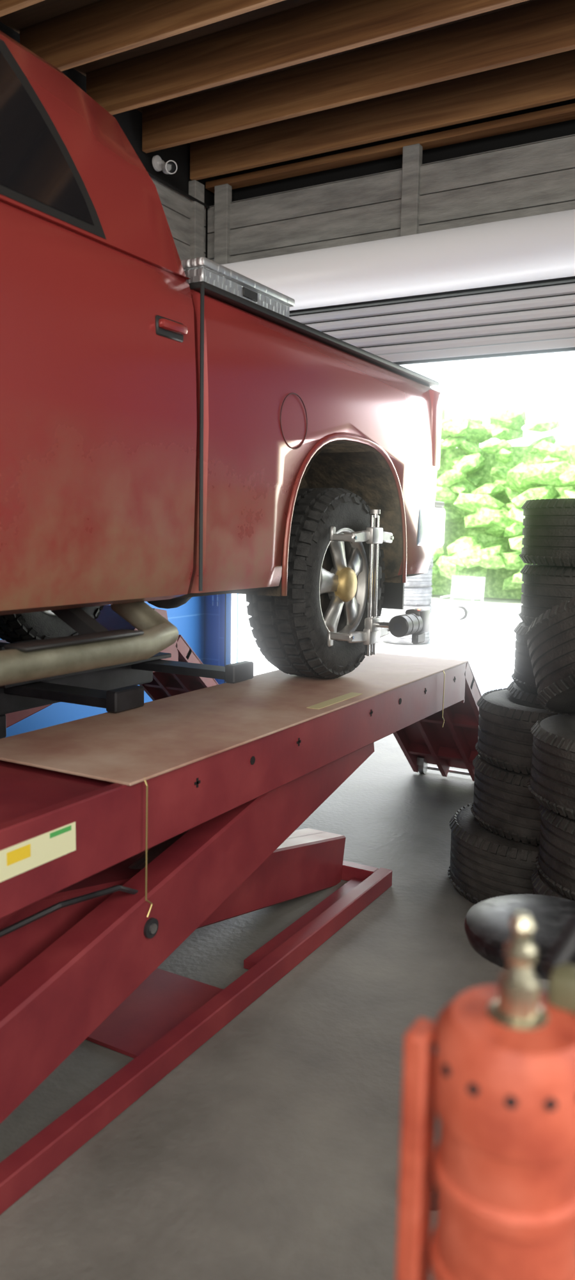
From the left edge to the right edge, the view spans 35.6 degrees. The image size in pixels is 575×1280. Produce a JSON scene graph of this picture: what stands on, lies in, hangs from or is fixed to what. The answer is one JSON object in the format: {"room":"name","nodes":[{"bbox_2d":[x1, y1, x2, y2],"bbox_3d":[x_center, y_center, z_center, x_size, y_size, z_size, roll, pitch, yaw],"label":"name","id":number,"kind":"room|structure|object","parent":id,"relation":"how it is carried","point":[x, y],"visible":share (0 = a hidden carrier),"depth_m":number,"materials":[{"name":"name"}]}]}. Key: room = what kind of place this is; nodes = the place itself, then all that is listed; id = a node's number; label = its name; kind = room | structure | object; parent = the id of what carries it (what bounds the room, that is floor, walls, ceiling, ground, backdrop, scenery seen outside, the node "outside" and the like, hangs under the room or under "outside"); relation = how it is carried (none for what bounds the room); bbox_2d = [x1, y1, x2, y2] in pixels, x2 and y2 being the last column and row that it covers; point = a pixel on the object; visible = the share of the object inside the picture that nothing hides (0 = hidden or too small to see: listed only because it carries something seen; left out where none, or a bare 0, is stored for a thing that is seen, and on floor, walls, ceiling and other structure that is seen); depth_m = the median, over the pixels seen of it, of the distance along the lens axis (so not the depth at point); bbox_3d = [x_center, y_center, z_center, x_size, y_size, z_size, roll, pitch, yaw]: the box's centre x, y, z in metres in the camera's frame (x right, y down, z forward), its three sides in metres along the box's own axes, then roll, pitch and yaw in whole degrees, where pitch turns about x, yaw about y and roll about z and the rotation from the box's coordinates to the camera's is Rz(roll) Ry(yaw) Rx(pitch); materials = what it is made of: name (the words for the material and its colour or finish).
{"room":"auto repair shop","nodes":[
{"label":"auto repair shop","id":0,"kind":"room"},
{"bbox_2d":[0,21,216,737],"bbox_3d":[-3.513,-1.227,3.047,0.243,4.670,11.400,5,8,29],"label":"wall","id":1,"kind":"structure","parent":0,"point":[184,201],"depth_m":7.21,"materials":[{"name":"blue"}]},
{"bbox_2d":[152,155,177,174],"bbox_3d":[-0.931,-3.630,6.850,0.129,0.187,0.256,-5,9,-41],"label":"security camera","id":2,"kind":"object","parent":1,"relation":"attached to","point":[170,167],"visible":1,"depth_m":6.84,"materials":[{"name":"white plastic"}]},
{"bbox_2d":[0,733,506,1279],"bbox_3d":[-0.418,1.449,1.681,7.560,0.200,11.500,5,8,29],"label":"floor","id":3,"kind":"structure","parent":0,"point":[272,1151],"depth_m":2.43,"materials":[{"name":"concrete"}]},
{"bbox_2d":[0,604,481,1214],"bbox_3d":[-1.273,0.607,3.309,2.492,1.096,6.522,5,8,29],"label":"scissor lift","id":4,"kind":"object","parent":3,"relation":"on","point":[135,827],"visible":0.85,"depth_m":2.74,"materials":[{"name":"red paint"}]},
{"bbox_2d":[0,30,445,686],"bbox_3d":[-1.515,-0.691,2.692,2.490,1.960,6.090,5,8,29],"label":"pickup truck","id":5,"kind":"object","parent":4,"relation":"on","point":[166,440],"visible":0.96,"depth_m":2.66,"materials":[{"name":"red paint"}]},
{"bbox_2d":[180,256,295,317],"bbox_3d":[-0.983,-1.266,3.542,2.000,0.073,0.585,5,8,29],"label":"toolbox","id":6,"kind":"object","parent":5,"relation":"on","point":[200,269],"visible":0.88,"depth_m":2.97,"materials":[{"name":"silver metal"}]},
{"bbox_2d":[327,509,473,655],"bbox_3d":[0.566,-0.275,4.123,0.287,0.624,1.099,5,8,29],"label":"sensor","id":7,"kind":"object","parent":5,"relation":"attached to","point":[416,622],"visible":1,"depth_m":3.83,"materials":[{"name":"metal"}]},
{"bbox_2d":[396,912,574,1279],"bbox_3d":[0.153,0.804,0.698,0.536,1.336,0.536,-4,9,-38],"label":"gas cylinder","id":8,"kind":"object","parent":3,"relation":"on","point":[496,1067],"visible":1,"depth_m":0.61,"materials":[{"name":"red paint"}]},
{"bbox_2d":[448,688,558,903],"bbox_3d":[1.141,0.675,3.895,0.851,0.852,0.819,5,8,29],"label":"stack","id":9,"kind":"object","parent":3,"relation":"on","point":[495,838],"visible":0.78,"depth_m":3.67,"materials":[{"name":"rubber"}]},
{"bbox_2d":[432,894,574,1210],"bbox_3d":[0.608,0.977,2.120,0.552,0.661,0.544,5,8,29],"label":"pan","id":10,"kind":"object","parent":3,"relation":"on","point":[488,928],"visible":0.41,"depth_m":2.06,"materials":[{"name":"black plastic"}]},
{"bbox_2d":[506,497,574,709],"bbox_3d":[1.381,0.240,3.968,0.831,1.704,0.831,5,8,29],"label":"stack","id":11,"kind":"object","parent":3,"relation":"on","point":[548,541],"visible":0.29,"depth_m":3.78,"materials":[{"name":"rubber"}]},
{"bbox_2d":[524,596,574,901],"bbox_3d":[1.277,0.454,3.258,0.848,1.454,0.848,5,8,29],"label":"stack","id":12,"kind":"object","parent":3,"relation":"on","point":[550,639],"visible":0.84,"depth_m":3.15,"materials":[{"name":"rubber"}]},
{"bbox_2d":[0,0,574,180],"bbox_3d":[-0.387,-3.176,1.025,7.360,0.400,11.400,5,8,29],"label":"ceiling","id":13,"kind":"structure","parent":0,"point":[248,84],"depth_m":5.75,"materials":[{"name":"brown wood"}]},
{"bbox_2d":[204,98,574,684],"bbox_3d":[2.377,-1.555,6.150,7.360,4.770,0.330,5,8,29],"label":"wall","id":14,"kind":"structure","parent":0,"point":[521,163],"depth_m":6.73,"materials":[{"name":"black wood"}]},
{"bbox_2d":[212,209,574,682],"bbox_3d":[1.201,-1.077,6.566,4.376,3.680,0.455,5,8,29],"label":"door","id":15,"kind":"structure","parent":14,"relation":"in","point":[541,319],"depth_m":6.47,"materials":[{"name":"white metal"}]},
{"label":"outside","id":16,"kind":"structure","parent":0,"visible":0},
{"bbox_2d":[238,593,522,695],"bbox_3d":[8.910,-1.315,25.682,80.000,0.200,40.000,5,8,29],"label":"ground","id":17,"kind":"structure","parent":16,"point":[492,664],"depth_m":12.75,"materials":[{"name":"white concrete"}]},
{"bbox_2d":[380,549,434,643],"bbox_3d":[1.708,-0.640,12.757,0.768,1.322,0.768,5,8,29],"label":"stack","id":18,"kind":"object","parent":17,"relation":"on","point":[418,589],"visible":0.3,"depth_m":12.48,"materials":[{"name":"white"}]},
{"bbox_2d":[436,576,485,649],"bbox_3d":[2.390,-0.385,12.291,0.514,0.953,0.514,5,8,29],"label":"garden chair","id":19,"kind":"object","parent":17,"relation":"on","point":[473,587],"visible":0.8,"depth_m":12.39,"materials":[{"name":"white plastic"}]},
{"bbox_2d":[431,408,574,599],"bbox_3d":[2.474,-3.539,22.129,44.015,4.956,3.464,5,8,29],"label":"tree","id":20,"kind":"object","parent":17,"relation":"on","point":[484,491],"visible":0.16,"depth_m":20.49,"materials":[{"name":"green plant"}]}
]}

